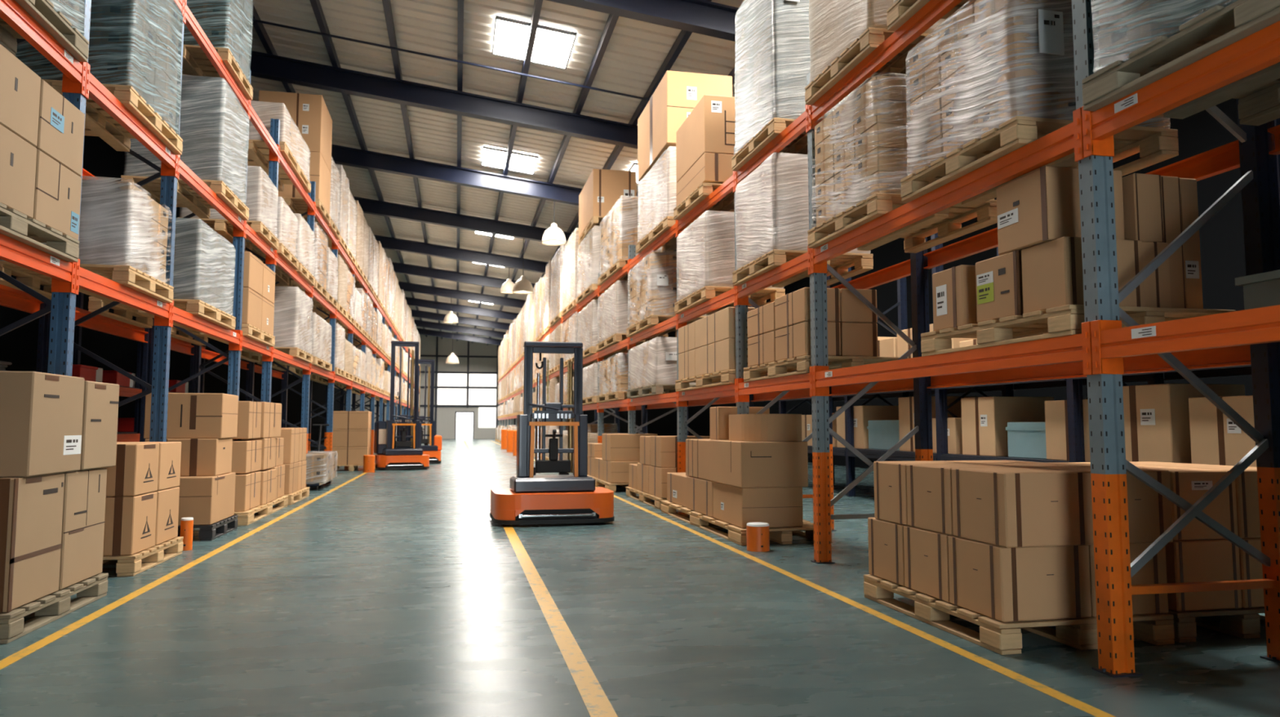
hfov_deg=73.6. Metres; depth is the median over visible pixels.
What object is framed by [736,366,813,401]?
beam
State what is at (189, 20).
beam
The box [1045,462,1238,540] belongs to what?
carton
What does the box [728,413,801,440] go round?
carton
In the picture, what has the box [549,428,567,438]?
load
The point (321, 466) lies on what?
load
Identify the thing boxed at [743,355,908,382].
pallet
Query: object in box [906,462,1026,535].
carton
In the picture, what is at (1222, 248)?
wall
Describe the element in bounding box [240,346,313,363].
pallet
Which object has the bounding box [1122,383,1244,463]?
carton
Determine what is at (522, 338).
load
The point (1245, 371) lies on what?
beam
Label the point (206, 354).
beam
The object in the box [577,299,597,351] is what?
load
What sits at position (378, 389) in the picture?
pallet
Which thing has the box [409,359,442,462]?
truck
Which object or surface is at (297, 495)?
pallet
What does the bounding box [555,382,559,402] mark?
load
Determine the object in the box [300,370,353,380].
pallet
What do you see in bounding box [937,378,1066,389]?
beam
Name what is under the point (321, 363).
pallet
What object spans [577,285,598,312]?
beam
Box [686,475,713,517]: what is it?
carton
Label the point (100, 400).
carton
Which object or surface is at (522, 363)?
load
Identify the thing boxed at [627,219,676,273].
beam
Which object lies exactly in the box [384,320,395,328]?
pallet
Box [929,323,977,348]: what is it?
carton
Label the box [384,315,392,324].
pallet
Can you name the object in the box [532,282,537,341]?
load
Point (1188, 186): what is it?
carton
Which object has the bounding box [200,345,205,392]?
frame
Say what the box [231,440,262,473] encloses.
carton
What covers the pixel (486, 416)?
window
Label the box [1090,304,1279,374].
beam
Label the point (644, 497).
pallet
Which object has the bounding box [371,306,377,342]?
load
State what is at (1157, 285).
carton
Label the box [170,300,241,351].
beam
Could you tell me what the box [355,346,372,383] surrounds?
load
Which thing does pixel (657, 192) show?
load
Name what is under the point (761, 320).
carton
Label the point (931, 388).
beam
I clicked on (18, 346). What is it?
wall
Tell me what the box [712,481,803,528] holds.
carton
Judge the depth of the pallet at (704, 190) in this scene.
10.55 m
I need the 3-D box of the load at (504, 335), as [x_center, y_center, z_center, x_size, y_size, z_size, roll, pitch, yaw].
[-8.074,-0.228,53.538,0.999,2.426,1.303,1,-5,-12]
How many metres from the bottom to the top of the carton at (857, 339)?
0.285 m
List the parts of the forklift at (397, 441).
data plate, mast post, rail, lift chain, guard frame, rail, lift chain, mast post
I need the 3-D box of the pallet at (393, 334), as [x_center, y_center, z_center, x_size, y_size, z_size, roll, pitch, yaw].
[-11.267,-1.013,38.573,0.960,0.144,1.446,1,-5,-12]
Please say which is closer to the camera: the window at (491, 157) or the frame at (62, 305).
the frame at (62, 305)
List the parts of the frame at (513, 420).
post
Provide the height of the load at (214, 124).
1.162 m
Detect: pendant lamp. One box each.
[443,297,457,323]
[445,334,458,364]
[500,266,515,293]
[512,238,533,293]
[541,200,566,245]
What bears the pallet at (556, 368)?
on the beam at (556, 374)
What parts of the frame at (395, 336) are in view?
post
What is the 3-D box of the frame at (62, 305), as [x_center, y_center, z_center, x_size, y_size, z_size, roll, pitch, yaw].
[-4.332,-1.184,5.726,1.070,5.450,0.130,1,-5,-12]
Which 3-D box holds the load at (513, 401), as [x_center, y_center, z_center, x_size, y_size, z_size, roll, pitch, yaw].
[-6.111,2.479,44.133,0.999,0.688,1.453,1,-5,-12]
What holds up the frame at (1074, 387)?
on the floor
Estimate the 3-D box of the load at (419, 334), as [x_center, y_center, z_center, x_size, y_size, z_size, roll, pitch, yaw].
[-15.169,-0.662,56.816,0.999,1.980,1.406,1,-5,-12]
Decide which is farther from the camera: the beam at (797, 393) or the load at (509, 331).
the load at (509, 331)
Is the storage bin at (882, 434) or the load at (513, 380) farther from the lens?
the load at (513, 380)
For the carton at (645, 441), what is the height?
0.398 m
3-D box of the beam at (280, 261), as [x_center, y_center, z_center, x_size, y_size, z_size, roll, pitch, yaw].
[-5.540,-1.323,13.633,0.127,0.245,3.194,1,-5,-12]
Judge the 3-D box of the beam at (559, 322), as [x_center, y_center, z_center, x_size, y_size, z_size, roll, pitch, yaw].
[-2.439,-0.967,25.350,0.127,0.276,3.094,1,-5,-12]
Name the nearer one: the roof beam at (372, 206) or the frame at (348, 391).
the frame at (348, 391)
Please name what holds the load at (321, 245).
on the pallet at (318, 287)
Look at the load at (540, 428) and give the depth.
27.53 m
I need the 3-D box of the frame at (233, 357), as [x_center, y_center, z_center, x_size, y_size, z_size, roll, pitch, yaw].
[-5.287,-0.838,10.172,1.070,5.450,0.130,1,-5,-12]
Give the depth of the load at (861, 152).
6.13 m
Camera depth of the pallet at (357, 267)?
22.01 m
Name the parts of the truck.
mast post, rail, lift chain, rail, guard frame, lift chain, mast post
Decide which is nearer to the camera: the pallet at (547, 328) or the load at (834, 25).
the load at (834, 25)
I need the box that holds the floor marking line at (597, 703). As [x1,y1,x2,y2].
[463,440,617,716]
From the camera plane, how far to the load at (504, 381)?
51.64 m
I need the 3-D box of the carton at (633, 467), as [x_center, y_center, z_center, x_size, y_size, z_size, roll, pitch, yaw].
[0.240,1.794,13.051,0.722,0.352,0.582,1,-5,-12]
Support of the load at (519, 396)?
on the pallet
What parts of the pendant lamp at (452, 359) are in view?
lamp shade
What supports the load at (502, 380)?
on the pallet
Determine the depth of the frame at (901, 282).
13.41 m
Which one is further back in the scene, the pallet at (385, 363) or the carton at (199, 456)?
the pallet at (385, 363)
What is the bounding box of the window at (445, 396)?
[437,388,466,404]
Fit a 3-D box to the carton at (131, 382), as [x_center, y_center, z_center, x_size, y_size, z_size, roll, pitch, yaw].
[-7.708,0.323,12.603,0.400,0.220,0.250,1,-5,-12]
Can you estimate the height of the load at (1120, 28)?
0.838 m
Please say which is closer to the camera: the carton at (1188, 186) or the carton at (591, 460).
the carton at (1188, 186)
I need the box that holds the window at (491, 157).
[480,146,538,174]
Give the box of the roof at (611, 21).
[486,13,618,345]
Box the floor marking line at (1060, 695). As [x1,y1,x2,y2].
[490,440,1115,716]
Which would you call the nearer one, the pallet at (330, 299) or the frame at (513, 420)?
the pallet at (330, 299)
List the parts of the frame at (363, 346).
post, post, post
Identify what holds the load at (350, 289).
on the pallet at (349, 318)
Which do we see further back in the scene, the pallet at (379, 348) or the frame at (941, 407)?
the pallet at (379, 348)
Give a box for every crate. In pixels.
[71,364,97,381]
[102,369,131,386]
[117,417,134,431]
[168,379,186,392]
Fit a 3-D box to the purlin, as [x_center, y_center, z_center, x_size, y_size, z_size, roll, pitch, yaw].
[-7.065,-4.245,33.227,0.100,0.172,72.900,1,-5,-12]
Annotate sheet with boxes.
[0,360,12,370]
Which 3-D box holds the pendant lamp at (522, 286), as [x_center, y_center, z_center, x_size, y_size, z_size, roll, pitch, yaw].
[-3.785,-3.019,27.733,0.677,1.789,0.677,1,-4,-6]
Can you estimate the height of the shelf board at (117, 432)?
0.019 m
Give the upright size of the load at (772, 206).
0.933 m
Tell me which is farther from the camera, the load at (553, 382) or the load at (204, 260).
the load at (553, 382)
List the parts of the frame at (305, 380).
post, post, post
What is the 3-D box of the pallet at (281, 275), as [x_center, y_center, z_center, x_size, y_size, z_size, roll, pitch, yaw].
[-6.069,-1.418,14.306,0.980,0.144,1.480,1,-5,-12]
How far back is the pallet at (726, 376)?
9.92 m
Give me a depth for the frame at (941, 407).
10.80 m
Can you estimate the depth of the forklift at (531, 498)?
9.70 m
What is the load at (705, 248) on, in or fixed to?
on the pallet at (705, 293)
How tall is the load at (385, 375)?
0.708 m
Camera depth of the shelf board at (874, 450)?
12.28 m
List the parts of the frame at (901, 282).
post, post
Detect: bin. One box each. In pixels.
[866,419,899,450]
[1005,422,1046,458]
[1235,269,1279,309]
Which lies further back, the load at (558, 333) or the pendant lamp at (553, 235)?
the load at (558, 333)
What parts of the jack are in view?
handle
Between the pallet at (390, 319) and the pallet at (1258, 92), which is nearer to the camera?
the pallet at (1258, 92)
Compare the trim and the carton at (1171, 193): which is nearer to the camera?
the carton at (1171, 193)
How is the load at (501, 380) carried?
on the pallet
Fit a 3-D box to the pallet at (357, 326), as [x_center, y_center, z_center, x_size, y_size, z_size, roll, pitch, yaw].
[-7.719,-0.824,21.943,0.960,0.144,1.511,1,-5,-12]
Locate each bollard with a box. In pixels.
[180,516,193,550]
[363,454,374,472]
[501,429,511,448]
[506,429,515,452]
[512,430,516,455]
[746,521,769,551]
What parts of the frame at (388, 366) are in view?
post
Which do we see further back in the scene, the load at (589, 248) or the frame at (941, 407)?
the load at (589, 248)
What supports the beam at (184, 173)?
attached to the frame at (159, 387)
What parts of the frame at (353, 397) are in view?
post, post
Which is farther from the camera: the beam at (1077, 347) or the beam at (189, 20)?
the beam at (189, 20)
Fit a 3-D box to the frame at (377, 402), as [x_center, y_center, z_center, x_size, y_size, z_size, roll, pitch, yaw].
[-11.516,1.415,39.165,1.030,5.442,0.090,1,-5,-12]
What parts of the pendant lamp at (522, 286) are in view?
lamp shade, cord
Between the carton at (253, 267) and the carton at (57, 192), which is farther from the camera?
the carton at (253, 267)
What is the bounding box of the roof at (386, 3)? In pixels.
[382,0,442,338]
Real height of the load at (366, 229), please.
1.529 m
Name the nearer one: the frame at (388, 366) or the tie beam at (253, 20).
the tie beam at (253, 20)
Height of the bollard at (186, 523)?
0.280 m
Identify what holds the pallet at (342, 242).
on the beam at (352, 268)
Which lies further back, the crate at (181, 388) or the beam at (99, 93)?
the crate at (181, 388)
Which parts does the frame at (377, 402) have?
post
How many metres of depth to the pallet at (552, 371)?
25.91 m
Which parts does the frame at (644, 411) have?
post, post, post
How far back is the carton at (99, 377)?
11.48 m
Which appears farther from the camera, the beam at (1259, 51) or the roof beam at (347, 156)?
the roof beam at (347, 156)
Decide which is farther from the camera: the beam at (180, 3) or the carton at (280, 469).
the carton at (280, 469)
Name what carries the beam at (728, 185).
attached to the frame at (741, 320)
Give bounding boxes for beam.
[0,0,86,96]
[0,233,76,293]
[0,284,35,297]
[0,287,43,313]
[73,258,171,326]
[75,306,144,330]
[75,310,148,342]
[82,168,97,179]
[84,62,177,177]
[116,433,139,441]
[119,386,142,396]
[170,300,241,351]
[170,337,204,349]
[170,338,194,355]
[173,0,184,21]
[177,155,245,237]
[182,0,249,116]
[200,348,248,369]
[240,330,272,361]
[244,220,275,264]
[248,99,279,161]
[249,50,637,148]
[252,18,649,100]
[254,364,284,378]
[271,346,311,374]
[275,249,312,297]
[278,145,315,215]
[310,364,334,382]
[312,285,336,318]
[314,202,338,249]
[331,144,582,205]
[334,373,351,388]
[335,308,353,333]
[337,239,355,274]
[351,380,364,393]
[352,195,676,253]
[353,326,366,344]
[354,267,367,293]
[364,386,375,396]
[365,338,376,354]
[367,285,377,307]
[373,234,548,273]
[375,391,382,397]
[376,348,383,359]
[377,302,385,317]
[382,394,390,399]
[383,355,390,364]
[385,315,391,327]
[391,262,536,288]
[391,324,396,335]
[397,280,526,308]
[404,296,519,319]
[410,309,511,330]
[413,319,506,337]
[416,327,502,345]
[541,328,550,341]
[547,0,738,41]
[549,370,559,381]
[550,318,562,333]
[561,305,577,324]
[563,363,573,374]
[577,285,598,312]
[582,352,597,364]
[582,402,597,412]
[597,259,628,296]
[597,337,627,361]
[597,398,627,412]
[617,404,641,411]
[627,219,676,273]
[627,314,676,349]
[627,391,677,410]
[645,402,676,408]
[676,170,735,236]
[676,285,736,329]
[677,378,736,406]
[687,395,736,406]
[734,104,808,191]
[735,244,811,305]
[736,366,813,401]
[751,388,811,401]
[779,395,844,400]
[807,446,845,455]
[808,0,962,130]
[810,107,1084,273]
[812,321,1093,395]
[829,377,913,395]
[831,258,911,288]
[833,392,899,400]
[846,388,934,395]
[847,449,937,461]
[906,384,1001,396]
[923,139,1239,269]
[926,344,1251,388]
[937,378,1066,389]
[939,455,1045,462]
[1011,373,1147,390]
[1071,364,1251,379]
[1081,20,1279,158]
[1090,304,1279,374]
[1160,366,1251,380]
[1267,124,1279,155]
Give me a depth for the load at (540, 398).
29.33 m
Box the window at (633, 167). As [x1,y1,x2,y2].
[628,162,639,182]
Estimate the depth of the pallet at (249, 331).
10.93 m
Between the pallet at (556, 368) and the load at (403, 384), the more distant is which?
the load at (403, 384)
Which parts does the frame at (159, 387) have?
post, post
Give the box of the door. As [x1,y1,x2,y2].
[454,411,474,439]
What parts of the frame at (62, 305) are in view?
post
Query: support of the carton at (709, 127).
on the carton at (710, 167)
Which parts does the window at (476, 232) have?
pane, pane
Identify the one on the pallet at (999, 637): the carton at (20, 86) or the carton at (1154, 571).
the carton at (1154, 571)
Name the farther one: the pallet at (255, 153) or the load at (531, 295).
the load at (531, 295)
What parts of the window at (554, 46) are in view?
pane, pane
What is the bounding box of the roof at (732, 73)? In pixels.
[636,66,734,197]
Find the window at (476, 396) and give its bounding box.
[468,388,496,404]
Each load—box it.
[0,0,84,35]
[0,175,171,282]
[15,0,182,134]
[90,217,235,315]
[123,74,248,204]
[178,165,278,237]
[183,0,253,82]
[245,196,297,257]
[247,100,310,182]
[273,286,312,354]
[291,222,328,288]
[293,213,315,275]
[305,450,337,484]
[306,156,340,228]
[311,312,331,363]
[316,255,347,310]
[324,164,349,244]
[325,247,337,301]
[328,322,345,369]
[342,200,364,270]
[343,340,353,374]
[345,268,355,319]
[346,189,357,258]
[351,346,360,377]
[353,287,362,326]
[355,226,374,287]
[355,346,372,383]
[356,288,368,331]
[358,349,366,381]
[361,217,369,279]
[366,295,373,336]
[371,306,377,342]
[371,356,376,385]
[373,236,378,295]
[375,358,384,389]
[375,363,381,387]
[376,309,382,346]
[377,241,383,301]
[381,248,386,307]
[381,322,385,350]
[383,371,388,391]
[384,324,388,353]
[384,370,391,392]
[385,257,390,312]
[387,257,393,318]
[387,328,391,356]
[391,270,395,324]
[394,276,398,327]
[394,337,397,362]
[394,376,396,395]
[395,375,399,396]
[396,285,400,330]
[396,339,399,365]
[397,376,403,398]
[399,290,403,335]
[400,288,404,338]
[400,346,404,369]
[402,382,404,399]
[403,349,405,371]
[404,298,406,341]
[404,353,407,373]
[404,381,407,400]
[405,303,408,341]
[407,306,409,341]
[408,307,411,349]
[410,317,413,350]
[411,316,414,350]
[413,321,415,355]
[418,333,419,359]
[497,346,500,378]
[497,425,502,439]
[498,345,501,377]
[499,380,502,398]
[500,342,502,376]
[501,340,502,375]
[501,380,502,398]
[502,334,506,373]
[502,377,504,397]
[503,336,506,372]
[503,377,506,396]
[505,330,508,371]
[505,376,506,395]
[506,333,509,369]
[506,373,508,395]
[506,400,508,414]
[507,373,510,393]
[508,323,512,367]
[509,370,512,392]
[509,398,511,413]
[510,324,512,365]
[511,318,515,364]
[511,369,514,391]
[511,399,514,413]
[513,318,516,361]
[513,367,516,391]
[513,396,515,412]
[515,315,519,359]
[515,364,519,389]
[515,395,518,412]
[517,361,520,387]
[517,394,520,411]
[518,310,521,356]
[520,306,524,354]
[520,360,523,386]
[520,396,523,411]
[523,302,527,351]
[523,360,524,385]
[526,293,530,341]
[528,288,533,341]
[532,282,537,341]
[532,392,536,408]
[533,353,536,379]
[533,428,535,448]
[535,277,542,337]
[535,353,540,377]
[535,385,540,404]
[539,382,550,404]
[540,274,546,333]
[540,338,544,374]
[540,427,542,454]
[544,259,551,327]
[544,333,550,371]
[545,425,567,457]
[546,384,550,402]
[549,328,555,369]
[549,377,559,402]
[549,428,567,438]
[550,244,563,321]
[554,324,562,365]
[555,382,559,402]
[555,430,567,459]
[561,228,592,310]
[561,318,569,361]
[562,434,567,459]
[563,371,573,402]
[568,311,577,359]
[572,377,573,399]
[573,423,617,433]
[577,225,617,296]
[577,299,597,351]
[582,362,597,398]
[587,432,626,443]
[597,280,667,343]
[597,352,628,395]
[599,195,662,276]
[627,251,708,326]
[628,337,696,389]
[637,146,702,242]
[676,210,782,301]
[734,0,853,154]
[735,151,871,269]
[808,0,945,82]
[811,73,994,227]
[905,0,1170,175]
[1090,0,1238,72]
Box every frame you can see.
[0,0,91,376]
[35,22,184,441]
[72,291,143,433]
[139,69,250,515]
[189,118,279,402]
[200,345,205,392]
[245,181,315,487]
[280,223,338,451]
[307,274,354,470]
[324,293,367,451]
[340,305,377,454]
[351,315,385,421]
[364,325,391,420]
[369,333,396,419]
[376,340,401,421]
[382,346,404,421]
[500,403,515,425]
[511,395,531,425]
[532,386,535,428]
[561,307,597,430]
[577,320,619,433]
[597,272,647,443]
[627,244,688,486]
[676,236,753,472]
[733,146,836,530]
[778,397,834,483]
[806,72,933,564]
[844,266,909,496]
[930,232,1013,460]
[1066,373,1164,462]
[1071,0,1279,677]
[1272,117,1279,233]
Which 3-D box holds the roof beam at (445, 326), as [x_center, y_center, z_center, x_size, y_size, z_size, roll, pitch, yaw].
[-11.378,-1.877,58.222,18.200,2.604,0.220,1,-5,-12]
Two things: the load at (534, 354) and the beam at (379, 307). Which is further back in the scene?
the load at (534, 354)
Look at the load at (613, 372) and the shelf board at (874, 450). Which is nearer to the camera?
the shelf board at (874, 450)
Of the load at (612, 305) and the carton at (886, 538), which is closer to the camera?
the carton at (886, 538)
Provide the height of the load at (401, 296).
1.950 m
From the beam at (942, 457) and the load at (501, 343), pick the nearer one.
the beam at (942, 457)
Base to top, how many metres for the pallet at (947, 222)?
0.144 m
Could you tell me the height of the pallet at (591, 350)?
0.144 m
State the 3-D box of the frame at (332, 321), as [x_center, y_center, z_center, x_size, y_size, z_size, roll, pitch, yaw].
[-6.971,-0.228,18.010,1.070,5.450,0.130,1,-5,-12]
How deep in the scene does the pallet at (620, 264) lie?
16.20 m
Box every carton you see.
[0,44,40,146]
[0,124,36,217]
[0,370,84,476]
[0,472,64,613]
[32,149,81,239]
[35,79,84,176]
[58,467,106,589]
[79,380,119,470]
[95,367,102,382]
[102,491,157,555]
[104,442,159,496]
[116,441,181,490]
[129,373,135,387]
[143,392,238,438]
[144,437,232,475]
[155,486,179,545]
[177,471,235,525]
[185,382,188,392]
[231,400,261,439]
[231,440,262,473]
[234,471,261,511]
[237,437,275,470]
[241,287,262,329]
[243,251,262,295]
[257,468,275,505]
[258,90,332,172]
[258,401,281,437]
[261,262,275,303]
[261,296,274,335]
[270,464,284,498]
[274,428,299,463]
[274,437,284,466]
[278,151,330,215]
[280,427,306,462]
[283,462,297,493]
[297,460,306,490]
[332,428,371,446]
[332,445,370,464]
[333,410,371,428]
[578,168,636,237]
[587,443,602,457]
[587,455,601,476]
[595,457,603,479]
[601,433,657,461]
[603,459,639,483]
[629,463,636,488]
[636,462,648,493]
[637,70,732,182]
[640,435,650,465]
[648,465,677,497]
[650,435,710,467]
[666,471,688,506]
[675,94,735,182]
[676,152,765,205]
[678,321,695,353]
[678,348,695,379]
[685,438,715,479]
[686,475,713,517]
[695,306,755,348]
[695,337,735,376]
[709,406,769,439]
[709,440,808,487]
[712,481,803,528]
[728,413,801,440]
[746,301,775,337]
[747,330,776,366]
[774,287,839,329]
[774,321,840,361]
[801,414,812,445]
[831,413,836,446]
[836,405,898,448]
[838,288,877,323]
[840,322,878,356]
[867,516,904,586]
[873,460,978,525]
[877,336,892,340]
[877,337,897,356]
[897,328,912,358]
[898,395,977,451]
[903,524,950,602]
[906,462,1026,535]
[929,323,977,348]
[932,264,977,330]
[932,417,962,453]
[947,459,1044,463]
[947,534,1091,622]
[951,466,1093,547]
[959,338,977,346]
[960,395,1053,456]
[975,249,1023,322]
[984,462,1090,466]
[995,165,1124,255]
[1021,235,1145,313]
[1037,466,1173,543]
[1044,399,1090,462]
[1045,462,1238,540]
[1088,542,1168,617]
[1121,173,1164,242]
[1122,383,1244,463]
[1128,461,1260,537]
[1142,241,1171,307]
[1160,175,1186,308]
[1165,538,1241,611]
[1179,177,1203,308]
[1188,395,1257,466]
[1238,537,1264,608]
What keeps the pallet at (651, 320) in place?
on the beam at (671, 322)
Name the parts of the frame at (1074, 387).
post, post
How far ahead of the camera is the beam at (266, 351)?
11.14 m
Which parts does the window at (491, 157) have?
pane, pane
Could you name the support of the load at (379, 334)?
on the pallet at (379, 348)
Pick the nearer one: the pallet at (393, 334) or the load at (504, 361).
the pallet at (393, 334)
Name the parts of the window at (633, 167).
pane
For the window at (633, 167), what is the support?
attached to the ceiling
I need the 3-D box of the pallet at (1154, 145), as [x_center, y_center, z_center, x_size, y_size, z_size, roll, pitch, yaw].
[2.284,-1.121,5.050,0.980,0.144,1.180,1,-5,-12]
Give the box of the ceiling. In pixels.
[250,0,743,339]
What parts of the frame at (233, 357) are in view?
post, post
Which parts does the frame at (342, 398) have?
post, post, post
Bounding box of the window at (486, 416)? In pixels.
[478,407,496,427]
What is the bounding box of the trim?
[351,336,498,435]
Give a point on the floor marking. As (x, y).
(36, 646)
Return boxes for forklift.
[373,340,429,470]
[489,341,614,524]
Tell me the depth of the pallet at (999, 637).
4.32 m
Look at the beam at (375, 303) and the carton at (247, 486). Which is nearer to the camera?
the carton at (247, 486)
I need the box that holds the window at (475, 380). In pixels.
[469,373,496,386]
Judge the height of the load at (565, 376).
0.780 m
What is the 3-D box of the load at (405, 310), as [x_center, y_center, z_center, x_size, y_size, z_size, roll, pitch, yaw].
[-11.929,-1.887,41.746,0.974,2.084,1.303,1,-5,-12]
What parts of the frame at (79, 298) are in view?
post, post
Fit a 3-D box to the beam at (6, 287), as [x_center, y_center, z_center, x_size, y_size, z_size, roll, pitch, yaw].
[-6.527,-0.681,8.806,0.050,0.125,2.500,1,-5,-12]
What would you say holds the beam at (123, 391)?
attached to the frame
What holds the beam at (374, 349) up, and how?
attached to the frame at (363, 346)
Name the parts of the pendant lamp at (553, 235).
lamp shade, cord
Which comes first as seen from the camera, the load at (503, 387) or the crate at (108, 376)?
the crate at (108, 376)
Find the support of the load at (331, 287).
on the pallet at (330, 299)
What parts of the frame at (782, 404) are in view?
post, post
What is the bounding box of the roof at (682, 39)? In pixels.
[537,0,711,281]
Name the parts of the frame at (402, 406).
post, post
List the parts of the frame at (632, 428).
post, post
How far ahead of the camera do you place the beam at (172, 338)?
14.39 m
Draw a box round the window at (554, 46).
[491,14,577,69]
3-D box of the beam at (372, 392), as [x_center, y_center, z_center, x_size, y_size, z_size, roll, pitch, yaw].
[-8.137,0.983,25.615,0.127,0.245,3.094,1,-5,-12]
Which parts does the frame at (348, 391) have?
post, post, post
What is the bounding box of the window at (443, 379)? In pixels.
[437,373,466,386]
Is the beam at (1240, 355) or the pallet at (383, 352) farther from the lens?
the pallet at (383, 352)
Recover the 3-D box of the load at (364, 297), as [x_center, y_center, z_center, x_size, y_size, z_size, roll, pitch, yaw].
[-8.031,-1.316,23.447,0.974,1.066,1.327,1,-5,-12]
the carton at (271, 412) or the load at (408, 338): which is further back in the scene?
the load at (408, 338)
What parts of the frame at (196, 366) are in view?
post, post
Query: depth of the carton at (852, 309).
7.26 m
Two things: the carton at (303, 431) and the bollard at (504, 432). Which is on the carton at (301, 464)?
the carton at (303, 431)
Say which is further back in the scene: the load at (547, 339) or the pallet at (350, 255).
the load at (547, 339)
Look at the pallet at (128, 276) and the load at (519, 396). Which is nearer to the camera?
the pallet at (128, 276)
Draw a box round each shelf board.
[117,431,137,433]
[807,445,845,448]
[855,448,936,454]
[942,453,1069,462]
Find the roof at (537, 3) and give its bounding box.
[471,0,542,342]
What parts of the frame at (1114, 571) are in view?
post, post, foot plate, post, post, foot plate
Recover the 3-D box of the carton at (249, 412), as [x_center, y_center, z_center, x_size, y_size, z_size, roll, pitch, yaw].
[-4.746,0.711,9.879,0.566,0.425,0.642,1,-5,-13]
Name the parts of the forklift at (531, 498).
mast post, rail, lift chain, guard frame, control lever, rail, lift chain, mast post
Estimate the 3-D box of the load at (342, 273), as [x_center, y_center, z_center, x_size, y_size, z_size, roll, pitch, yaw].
[-7.057,-1.665,18.913,0.974,1.058,1.410,1,-5,-12]
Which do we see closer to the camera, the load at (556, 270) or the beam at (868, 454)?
the beam at (868, 454)
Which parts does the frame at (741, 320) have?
post, post, post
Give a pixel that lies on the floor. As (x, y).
(395, 592)
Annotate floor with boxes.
[0,437,1279,716]
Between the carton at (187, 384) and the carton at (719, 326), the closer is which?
the carton at (719, 326)
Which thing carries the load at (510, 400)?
on the pallet
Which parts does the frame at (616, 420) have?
post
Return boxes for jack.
[306,423,333,489]
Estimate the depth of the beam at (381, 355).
28.72 m
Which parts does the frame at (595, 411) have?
post, post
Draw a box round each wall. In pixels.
[0,135,346,443]
[351,333,573,439]
[582,97,1253,468]
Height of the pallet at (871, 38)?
0.159 m
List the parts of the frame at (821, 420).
post, post, foot plate, post, post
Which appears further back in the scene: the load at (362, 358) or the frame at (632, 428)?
the load at (362, 358)
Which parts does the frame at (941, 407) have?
post, post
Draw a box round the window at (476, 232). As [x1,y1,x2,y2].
[474,231,514,239]
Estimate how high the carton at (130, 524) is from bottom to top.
0.425 m
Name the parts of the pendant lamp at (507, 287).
lamp shade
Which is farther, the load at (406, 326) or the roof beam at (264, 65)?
the load at (406, 326)
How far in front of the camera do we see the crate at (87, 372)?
10.93 m
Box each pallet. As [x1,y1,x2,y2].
[0,0,88,62]
[0,202,79,262]
[0,261,173,302]
[0,573,108,644]
[43,79,182,155]
[88,296,235,329]
[102,536,183,576]
[120,175,248,220]
[170,323,275,346]
[177,217,279,249]
[177,515,238,541]
[182,44,253,100]
[234,495,288,525]
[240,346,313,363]
[244,241,298,269]
[247,139,311,192]
[257,355,332,371]
[275,262,315,285]
[275,278,328,298]
[281,196,331,224]
[284,487,309,505]
[288,366,344,377]
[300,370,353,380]
[304,217,340,239]
[311,293,337,308]
[311,302,346,317]
[312,311,354,325]
[313,375,359,383]
[324,234,347,253]
[324,378,366,386]
[326,320,361,332]
[328,247,355,266]
[333,382,372,388]
[335,462,376,471]
[342,261,363,276]
[342,384,376,391]
[345,327,367,337]
[345,333,372,342]
[345,338,377,347]
[345,386,380,392]
[352,342,382,351]
[352,388,384,394]
[354,272,368,285]
[354,281,373,293]
[367,288,377,301]
[368,347,385,355]
[369,297,382,307]
[371,351,388,358]
[372,303,386,313]
[376,355,391,361]
[383,361,396,366]
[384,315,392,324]
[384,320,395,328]
[391,333,402,339]
[539,329,545,337]
[544,324,550,333]
[549,312,569,327]
[549,367,567,374]
[554,364,587,371]
[560,299,591,316]
[563,359,597,368]
[568,356,609,365]
[576,283,610,303]
[577,216,604,244]
[582,346,628,361]
[582,395,626,404]
[586,474,629,492]
[595,333,668,351]
[596,391,665,402]
[597,258,643,285]
[626,314,706,337]
[626,383,696,398]
[626,486,666,509]
[635,216,696,253]
[661,500,831,545]
[673,182,734,219]
[674,285,785,315]
[675,369,768,391]
[731,117,808,171]
[732,248,873,287]
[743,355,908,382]
[804,26,933,105]
[807,192,997,253]
[863,573,1174,654]
[886,0,976,31]
[900,115,1178,205]
[920,304,1235,356]
[1082,0,1279,125]
[1168,606,1265,642]
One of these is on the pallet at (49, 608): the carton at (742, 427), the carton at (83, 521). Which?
the carton at (83, 521)
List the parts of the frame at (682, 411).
post, post, post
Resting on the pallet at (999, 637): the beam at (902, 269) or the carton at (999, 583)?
the carton at (999, 583)
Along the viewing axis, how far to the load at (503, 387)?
53.29 m
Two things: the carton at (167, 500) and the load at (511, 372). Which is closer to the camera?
the carton at (167, 500)
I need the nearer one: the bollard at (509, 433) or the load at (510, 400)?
the bollard at (509, 433)
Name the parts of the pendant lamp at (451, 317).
lamp shade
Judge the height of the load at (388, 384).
0.785 m
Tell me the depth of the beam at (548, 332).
28.23 m
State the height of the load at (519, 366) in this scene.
1.161 m
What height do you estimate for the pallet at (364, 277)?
0.144 m
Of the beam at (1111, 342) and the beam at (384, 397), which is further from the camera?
the beam at (384, 397)
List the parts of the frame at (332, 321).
post, post, post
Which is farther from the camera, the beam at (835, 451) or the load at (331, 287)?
the load at (331, 287)
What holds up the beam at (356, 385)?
attached to the frame at (348, 391)
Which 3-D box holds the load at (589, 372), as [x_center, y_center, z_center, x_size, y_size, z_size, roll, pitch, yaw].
[-0.685,0.525,18.893,0.991,0.713,2.023,1,-5,-12]
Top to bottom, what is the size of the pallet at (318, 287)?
0.144 m
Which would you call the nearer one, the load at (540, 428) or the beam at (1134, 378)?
the beam at (1134, 378)

